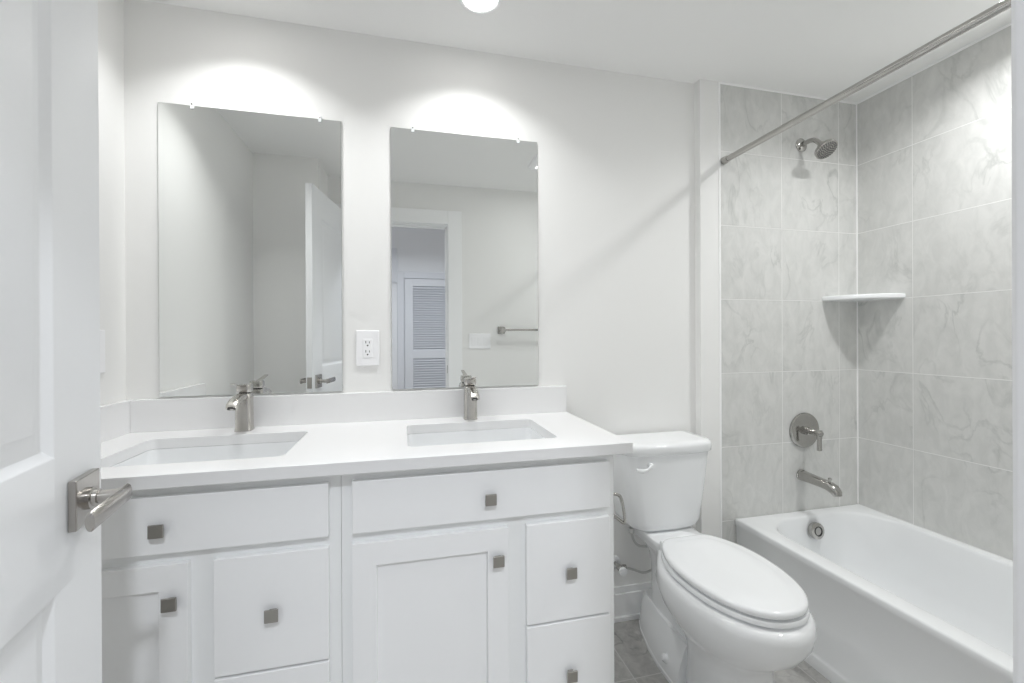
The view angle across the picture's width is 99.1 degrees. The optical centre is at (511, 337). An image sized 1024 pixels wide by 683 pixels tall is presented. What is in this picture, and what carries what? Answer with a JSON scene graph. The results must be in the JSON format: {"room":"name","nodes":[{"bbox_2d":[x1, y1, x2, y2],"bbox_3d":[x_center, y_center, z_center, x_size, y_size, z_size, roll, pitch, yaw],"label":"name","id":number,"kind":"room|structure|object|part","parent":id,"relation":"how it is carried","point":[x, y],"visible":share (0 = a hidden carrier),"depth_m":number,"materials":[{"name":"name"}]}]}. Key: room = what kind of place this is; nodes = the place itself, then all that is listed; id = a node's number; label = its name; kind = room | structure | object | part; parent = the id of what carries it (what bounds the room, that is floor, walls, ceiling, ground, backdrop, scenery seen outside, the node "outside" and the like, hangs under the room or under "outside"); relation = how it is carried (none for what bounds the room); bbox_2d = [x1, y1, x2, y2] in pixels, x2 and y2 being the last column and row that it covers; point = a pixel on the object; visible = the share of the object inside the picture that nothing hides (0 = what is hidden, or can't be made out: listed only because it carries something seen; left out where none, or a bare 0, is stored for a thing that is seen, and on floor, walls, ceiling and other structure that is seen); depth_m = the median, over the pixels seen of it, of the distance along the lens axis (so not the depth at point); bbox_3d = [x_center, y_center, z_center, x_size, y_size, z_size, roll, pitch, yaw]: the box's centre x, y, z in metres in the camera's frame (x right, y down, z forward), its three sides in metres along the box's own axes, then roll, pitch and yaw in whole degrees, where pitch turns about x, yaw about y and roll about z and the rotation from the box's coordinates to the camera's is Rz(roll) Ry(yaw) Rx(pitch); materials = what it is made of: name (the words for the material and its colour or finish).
{"room":"bathroom","nodes":[
{"label":"bathroom","id":0,"kind":"room"},
{"bbox_2d":[98,0,125,405],"bbox_3d":[-1.135,0.044,0.616,0.100,2.347,1.700,0,0,-14],"label":"wall","id":1,"kind":"structure","parent":0,"point":[110,12],"depth_m":1.39,"materials":[{"name":"paint"}]},
{"bbox_2d":[123,0,719,586],"bbox_3d":[0.190,0.036,1.843,3.254,2.347,0.139,0,0,-14],"label":"wall","id":2,"kind":"structure","parent":0,"point":[616,165],"depth_m":1.80,"materials":[{"name":"paint"}]},
{"bbox_2d":[158,102,341,396],"bbox_3d":[-0.909,-0.303,1.539,0.579,1.003,0.010,0,0,-14],"label":"mirror","id":3,"kind":"object","parent":2,"relation":"attached to","point":[249,203],"visible":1,"depth_m":1.53,"materials":[{"name":"clear glass"}]},
{"bbox_2d":[130,385,566,432],"bbox_3d":[-0.519,0.258,1.628,1.529,0.107,0.020,0,0,-14],"label":"backsplash","id":4,"kind":"structure","parent":2,"relation":"attached to","point":[171,414],"depth_m":1.59,"materials":[{"name":"white stone"}]},
{"bbox_2d":[356,330,378,365],"bbox_3d":[-0.539,0.040,1.630,0.083,0.132,0.008,0,0,-14],"label":"wall outlet","id":5,"kind":"object","parent":2,"relation":"attached to","point":[367,341],"visible":1,"depth_m":1.63,"materials":[{"name":"white plastic"}]},
{"bbox_2d":[363,339,371,356],"bbox_3d":[-0.539,0.040,1.630,0.034,0.068,0.008,0,0,-14],"label":"receptacle","id":6,"kind":"object","parent":5,"relation":"attached to","point":[367,343],"depth_m":1.63,"materials":[{"name":"grey plastic"}]},
{"bbox_2d":[391,126,537,388],"bbox_3d":[-0.175,-0.306,1.717,0.576,1.002,0.010,0,0,-14],"label":"mirror","id":7,"kind":"object","parent":2,"relation":"attached to","point":[464,227],"visible":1,"depth_m":1.71,"materials":[{"name":"clear glass"}]},
{"bbox_2d":[614,526,650,576],"bbox_3d":[0.528,0.888,1.833,0.214,0.230,0.117,0,0,-14],"label":"valve","id":8,"kind":"object","parent":2,"relation":"attached to","point":[622,569],"visible":0.77,"depth_m":1.81,"materials":[{"name":"silver metal"}]},
{"bbox_3d":[0.455,0.963,1.799,0.036,0.036,0.024,0,0,-14],"label":"valve handle","id":9,"kind":"part","parent":8,"relation":"part of","materials":[{"name":"white plastic"}]},
{"bbox_2d":[614,581,651,622],"bbox_3d":[0.512,1.138,1.876,0.662,0.140,0.028,0,0,-14],"label":"baseboard","id":10,"kind":"structure","parent":2,"relation":"attached to","point":[627,598],"depth_m":1.87,"materials":[{"name":"white paint"}]},
{"bbox_2d":[143,0,1010,102],"bbox_3d":[0.380,-1.153,1.034,3.254,0.030,1.800,0,0,-14],"label":"ceiling","id":11,"kind":"structure","parent":0,"point":[818,48],"depth_m":1.62,"materials":[{"name":"paint"}]},
{"bbox_2d":[459,0,501,13],"bbox_3d":[-0.106,-1.132,1.456,0.149,0.008,0.149,0,0,-14],"label":"recessed light","id":12,"kind":"object","parent":11,"relation":"in","point":[474,6],"visible":1,"depth_m":1.49,"materials":[{"name":"white paint"}]},
{"bbox_2d":[614,619,830,682],"bbox_3d":[0.385,1.250,1.066,3.254,0.080,1.742,0,0,-14],"label":"floor","id":13,"kind":"structure","parent":0,"point":[633,662],"depth_m":1.60,"materials":[{"name":"tile"}]},
{"bbox_2d":[101,475,341,682],"bbox_3d":[-0.855,0.781,1.271,0.738,0.869,0.552,0,0,-14],"label":"vanity cabinet","id":14,"kind":"object","parent":13,"relation":"on","point":[231,582],"visible":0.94,"depth_m":1.05,"materials":[{"name":"white paint"}]},
{"bbox_3d":[-0.956,0.807,0.993,0.389,0.548,0.018,0,0,-14],"label":"door","id":15,"kind":"part","parent":14,"relation":"part of","materials":[{"name":"white paint"}]},
{"bbox_3d":[-0.818,0.445,1.007,0.031,0.031,0.020,0,0,-14],"label":"knob","id":16,"kind":"part","parent":14,"relation":"part of","materials":[{"name":"silver metal"}]},
{"bbox_3d":[-0.793,0.617,1.013,0.031,0.031,0.020,0,0,-14],"label":"knob","id":17,"kind":"part","parent":14,"relation":"part of","materials":[{"name":"silver metal"}]},
{"bbox_3d":[-0.806,0.439,1.029,0.700,0.135,0.018,0,0,-14],"label":"false drawer","id":18,"kind":"part","parent":14,"relation":"part of","materials":[{"name":"white paint"}]},
{"bbox_3d":[-0.585,0.675,1.063,0.031,0.031,0.020,0,0,-14],"label":"knob","id":19,"kind":"part","parent":14,"relation":"part of","materials":[{"name":"silver metal"}]},
{"bbox_3d":[-0.590,0.673,1.081,0.258,0.283,0.018,0,0,-14],"label":"drawer","id":20,"kind":"part","parent":14,"relation":"part of","materials":[{"name":"white paint"}]},
{"bbox_3d":[-0.589,0.950,1.082,0.258,0.259,0.018,0,0,-14],"label":"drawer","id":21,"kind":"part","parent":14,"relation":"part of","materials":[{"name":"white paint"}]},
{"bbox_2d":[341,455,613,682],"bbox_3d":[-0.123,0.777,1.449,0.766,0.869,0.552,0,0,-14],"label":"vanity cabinet","id":22,"kind":"object","parent":13,"relation":"on","point":[499,572],"visible":0.98,"depth_m":1.20,"materials":[{"name":"white paint"}]},
{"bbox_2d":[100,385,632,490],"bbox_3d":[-0.465,0.274,1.364,1.550,0.139,0.559,0,0,-14],"label":"countertop","id":23,"kind":"structure","parent":22,"relation":"on","point":[335,434],"depth_m":1.41,"materials":[{"name":"white stone"}]},
{"bbox_2d":[111,441,297,466],"bbox_3d":[-0.860,0.423,1.248,0.513,0.155,0.376,0,0,-14],"label":"sink","id":24,"kind":"object","parent":23,"relation":"in","point":[274,449],"visible":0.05,"depth_m":1.38,"materials":[{"name":"white ceramic"}]},
{"bbox_2d":[225,384,253,431],"bbox_3d":[-0.891,0.229,1.424,0.051,0.168,0.150,0,0,-14],"label":"faucet","id":25,"kind":"object","parent":23,"relation":"on","point":[242,402],"visible":1,"depth_m":1.45,"materials":[{"name":"grey metal"}]},
{"bbox_3d":[-0.888,0.207,1.411,0.035,0.044,0.116,0,0,-14],"label":"spout","id":26,"kind":"part","parent":25,"relation":"part of","materials":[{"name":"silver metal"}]},
{"bbox_3d":[-0.904,0.171,1.476,0.043,0.025,0.043,0,0,-14],"label":"handle","id":27,"kind":"part","parent":25,"relation":"part of","materials":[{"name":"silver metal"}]},
{"bbox_2d":[463,377,478,419],"bbox_3d":[-0.147,0.225,1.610,0.051,0.168,0.150,0,0,-14],"label":"faucet","id":28,"kind":"object","parent":23,"relation":"on","point":[471,394],"visible":1,"depth_m":1.63,"materials":[{"name":"grey metal"}]},
{"bbox_3d":[-0.160,0.168,1.662,0.043,0.025,0.043,0,0,-14],"label":"handle","id":29,"kind":"part","parent":28,"relation":"part of","materials":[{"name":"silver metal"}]},
{"bbox_3d":[-0.144,0.203,1.597,0.035,0.044,0.116,0,0,-14],"label":"spout","id":30,"kind":"part","parent":28,"relation":"part of","materials":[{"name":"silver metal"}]},
{"bbox_2d":[407,427,544,446],"bbox_3d":[-0.114,0.419,1.445,0.513,0.155,0.376,0,0,-14],"label":"sink","id":31,"kind":"object","parent":23,"relation":"in","point":[508,434],"visible":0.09,"depth_m":1.59,"materials":[{"name":"white ceramic"}]},
{"bbox_3d":[-0.210,0.803,1.174,0.411,0.548,0.018,0,0,-14],"label":"door","id":32,"kind":"part","parent":22,"relation":"part of","materials":[{"name":"white paint"}]},
{"bbox_3d":[-0.063,0.435,1.210,0.718,0.135,0.018,0,0,-14],"label":"false drawer","id":33,"kind":"part","parent":22,"relation":"part of","materials":[{"name":"white paint"}]},
{"bbox_3d":[-0.058,0.442,1.191,0.031,0.031,0.020,0,0,-14],"label":"knob","id":34,"kind":"part","parent":22,"relation":"part of","materials":[{"name":"silver metal"}]},
{"bbox_3d":[-0.037,0.611,1.196,0.031,0.031,0.020,0,0,-14],"label":"knob","id":35,"kind":"part","parent":22,"relation":"part of","materials":[{"name":"silver metal"}]},
{"bbox_3d":[0.163,0.669,1.264,0.255,0.283,0.018,0,0,-14],"label":"drawer","id":36,"kind":"part","parent":22,"relation":"part of","materials":[{"name":"white paint"}]},
{"bbox_3d":[0.165,0.946,1.265,0.255,0.259,0.018,0,0,-14],"label":"drawer","id":37,"kind":"part","parent":22,"relation":"part of","materials":[{"name":"white paint"}]},
{"bbox_3d":[0.169,0.671,1.246,0.031,0.031,0.020,0,0,-14],"label":"knob","id":38,"kind":"part","parent":22,"relation":"part of","materials":[{"name":"silver metal"}]},
{"bbox_3d":[0.170,0.964,1.247,0.031,0.031,0.020,0,0,-14],"label":"knob","id":39,"kind":"part","parent":22,"relation":"part of","materials":[{"name":"silver metal"}]},
{"bbox_2d":[613,492,625,524],"bbox_3d":[0.326,0.534,1.377,0.075,0.119,0.040,0,0,-14],"label":"paper holder","id":40,"kind":"object","parent":22,"relation":"attached to","point":[623,521],"visible":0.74,"depth_m":1.38,"materials":[{"name":"silver metal"}]},
{"bbox_2d":[613,431,816,682],"bbox_3d":[0.676,0.810,1.522,0.402,0.794,0.750,0,0,-14],"label":"toilet","id":41,"kind":"object","parent":13,"relation":"on","point":[715,610],"visible":0.99,"depth_m":1.45,"materials":[{"name":"white ceramic"}]},
{"bbox_3d":[0.508,0.497,1.660,0.081,0.032,0.034,0,0,-14],"label":"flush lever","id":42,"kind":"part","parent":41,"relation":"part of","materials":[{"name":"white plastic"}]},
{"bbox_3d":[0.609,0.611,1.793,0.382,0.307,0.191,0,0,-14],"label":"tank","id":43,"kind":"part","parent":41,"relation":"part of","materials":[{"name":"white ceramic"}]},
{"bbox_3d":[0.610,0.435,1.787,0.402,0.044,0.203,0,0,-14],"label":"tank lid","id":44,"kind":"part","parent":41,"relation":"part of","materials":[{"name":"white ceramic"}]},
{"bbox_3d":[0.680,1.002,1.511,0.368,0.412,0.727,0,0,-14],"label":"bowl","id":45,"kind":"part","parent":41,"relation":"part of","materials":[{"name":"white ceramic"}]},
{"bbox_3d":[0.707,0.757,1.416,0.333,0.031,0.477,0,0,-14],"label":"seat lid","id":46,"kind":"part","parent":41,"relation":"part of","materials":[{"name":"white plastic"}]},
{"bbox_3d":[0.707,0.784,1.416,0.339,0.022,0.483,0,0,-14],"label":"seat","id":47,"kind":"part","parent":41,"relation":"part of","materials":[{"name":"white plastic"}]},
{"bbox_2d":[735,504,1012,682],"bbox_3d":[1.531,1.009,1.308,0.708,0.389,1.532,0,0,-14],"label":"bathtub","id":48,"kind":"object","parent":13,"relation":"on","point":[891,599],"visible":0.92,"depth_m":1.60,"materials":[{"name":"white ceramic"}]},
{"bbox_2d":[720,84,857,543],"bbox_3d":[1.307,0.030,2.063,0.778,2.347,0.038,0,0,-14],"label":"tiled wall","id":49,"kind":"structure","parent":0,"point":[788,214],"depth_m":2.03,"materials":[{"name":"tile"}]},
{"bbox_2d":[789,413,823,450],"bbox_3d":[1.387,0.437,2.014,0.166,0.166,0.093,0,0,-14],"label":"shower valve","id":50,"kind":"object","parent":49,"relation":"attached to","point":[804,430],"visible":1,"depth_m":2.04,"materials":[{"name":"silver metal"}]},
{"bbox_3d":[1.389,0.437,2.009,0.038,0.038,0.081,0,0,-14],"label":"handle","id":51,"kind":"part","parent":50,"relation":"part of","materials":[{"name":"silver metal"}]},
{"bbox_3d":[1.396,0.469,1.980,0.025,0.093,0.013,0,0,-14],"label":"lever","id":52,"kind":"part","parent":50,"relation":"part of","materials":[{"name":"silver metal"}]},
{"bbox_2d":[796,138,837,158],"bbox_3d":[1.381,-0.868,1.975,0.091,0.135,0.165,0,0,-14],"label":"shower","id":53,"kind":"object","parent":49,"relation":"attached to","point":[824,149],"visible":1,"depth_m":1.94,"materials":[{"name":"silver metal"}]},
{"bbox_3d":[1.375,-0.886,1.999,0.021,0.061,0.109,0,0,-14],"label":"shower arm","id":54,"kind":"part","parent":53,"relation":"part of","materials":[{"name":"silver metal"}]},
{"bbox_2d":[796,469,841,496],"bbox_3d":[1.385,0.653,1.963,0.054,0.072,0.192,0,0,-14],"label":"tub spout","id":55,"kind":"object","parent":49,"relation":"attached to","point":[832,488],"visible":1,"depth_m":1.95,"materials":[{"name":"silver metal"}]},
{"bbox_2d":[857,25,1012,560],"bbox_3d":[1.878,0.028,1.386,0.012,2.347,1.546,0,0,-14],"label":"tiled wall","id":56,"kind":"structure","parent":0,"point":[934,147],"depth_m":1.80,"materials":[{"name":"tile"}]},
{"bbox_2d":[822,293,905,301],"bbox_3d":[1.610,-0.184,2.006,0.213,0.021,0.213,0,0,-14],"label":"corner shelf","id":57,"kind":"object","parent":56,"relation":"attached to","point":[880,296],"visible":1,"depth_m":1.97,"materials":[{"name":"white ceramic"}]},
{"bbox_2d":[718,23,1010,537],"bbox_3d":[1.487,0.030,1.306,0.786,2.347,1.536,0,0,-14],"label":"trim","id":58,"kind":"structure","parent":56,"relation":"attached to","point":[1009,24],"depth_m":1.95,"materials":[{"name":"white"}]},
{"bbox_3d":[0.584,0.036,0.217,3.254,2.347,0.115,0,0,-14],"label":"wall","id":59,"kind":"structure","parent":0,"visible":0},
{"bbox_2d":[0,0,131,682],"bbox_3d":[-0.553,0.183,0.390,0.154,2.040,0.716,0,0,-24],"label":"door","id":60,"kind":"structure","parent":59,"relation":"in","point":[54,506],"depth_m":0.59,"materials":[{"name":"white paint"}]},
{"bbox_3d":[-0.648,0.245,0.662,0.010,0.073,0.073,0,0,-24],"label":"lever handle","id":61,"kind":"part","parent":60,"relation":"part of","materials":[{"name":"silver metal"}]},
{"bbox_3d":[-0.583,0.244,0.634,0.012,0.027,0.126,0,0,-24],"label":"lever","id":62,"kind":"part","parent":60,"relation":"part of","materials":[{"name":"silver metal"}]},
{"bbox_2d":[1011,0,1023,682],"bbox_3d":[-0.052,0.138,0.069,0.886,2.151,0.163,0,0,-14],"label":"door frame","id":63,"kind":"structure","parent":59,"relation":"attached to","point":[1017,6],"depth_m":0.22,"materials":[{"name":"white paint"}]},
{"bbox_3d":[1.675,0.030,0.548,0.778,2.347,0.012,0,0,-14],"label":"tiled wall","id":64,"kind":"structure","parent":0,"visible":0},
{"bbox_2d":[721,0,1010,164],"bbox_3d":[1.129,-0.789,1.210,0.034,0.034,1.533,0,0,-14],"label":"shower rod","id":65,"kind":"object","parent":64,"relation":"attached to","point":[1003,5],"visible":1,"depth_m":1.28,"materials":[{"name":"silver metal"}]}
]}

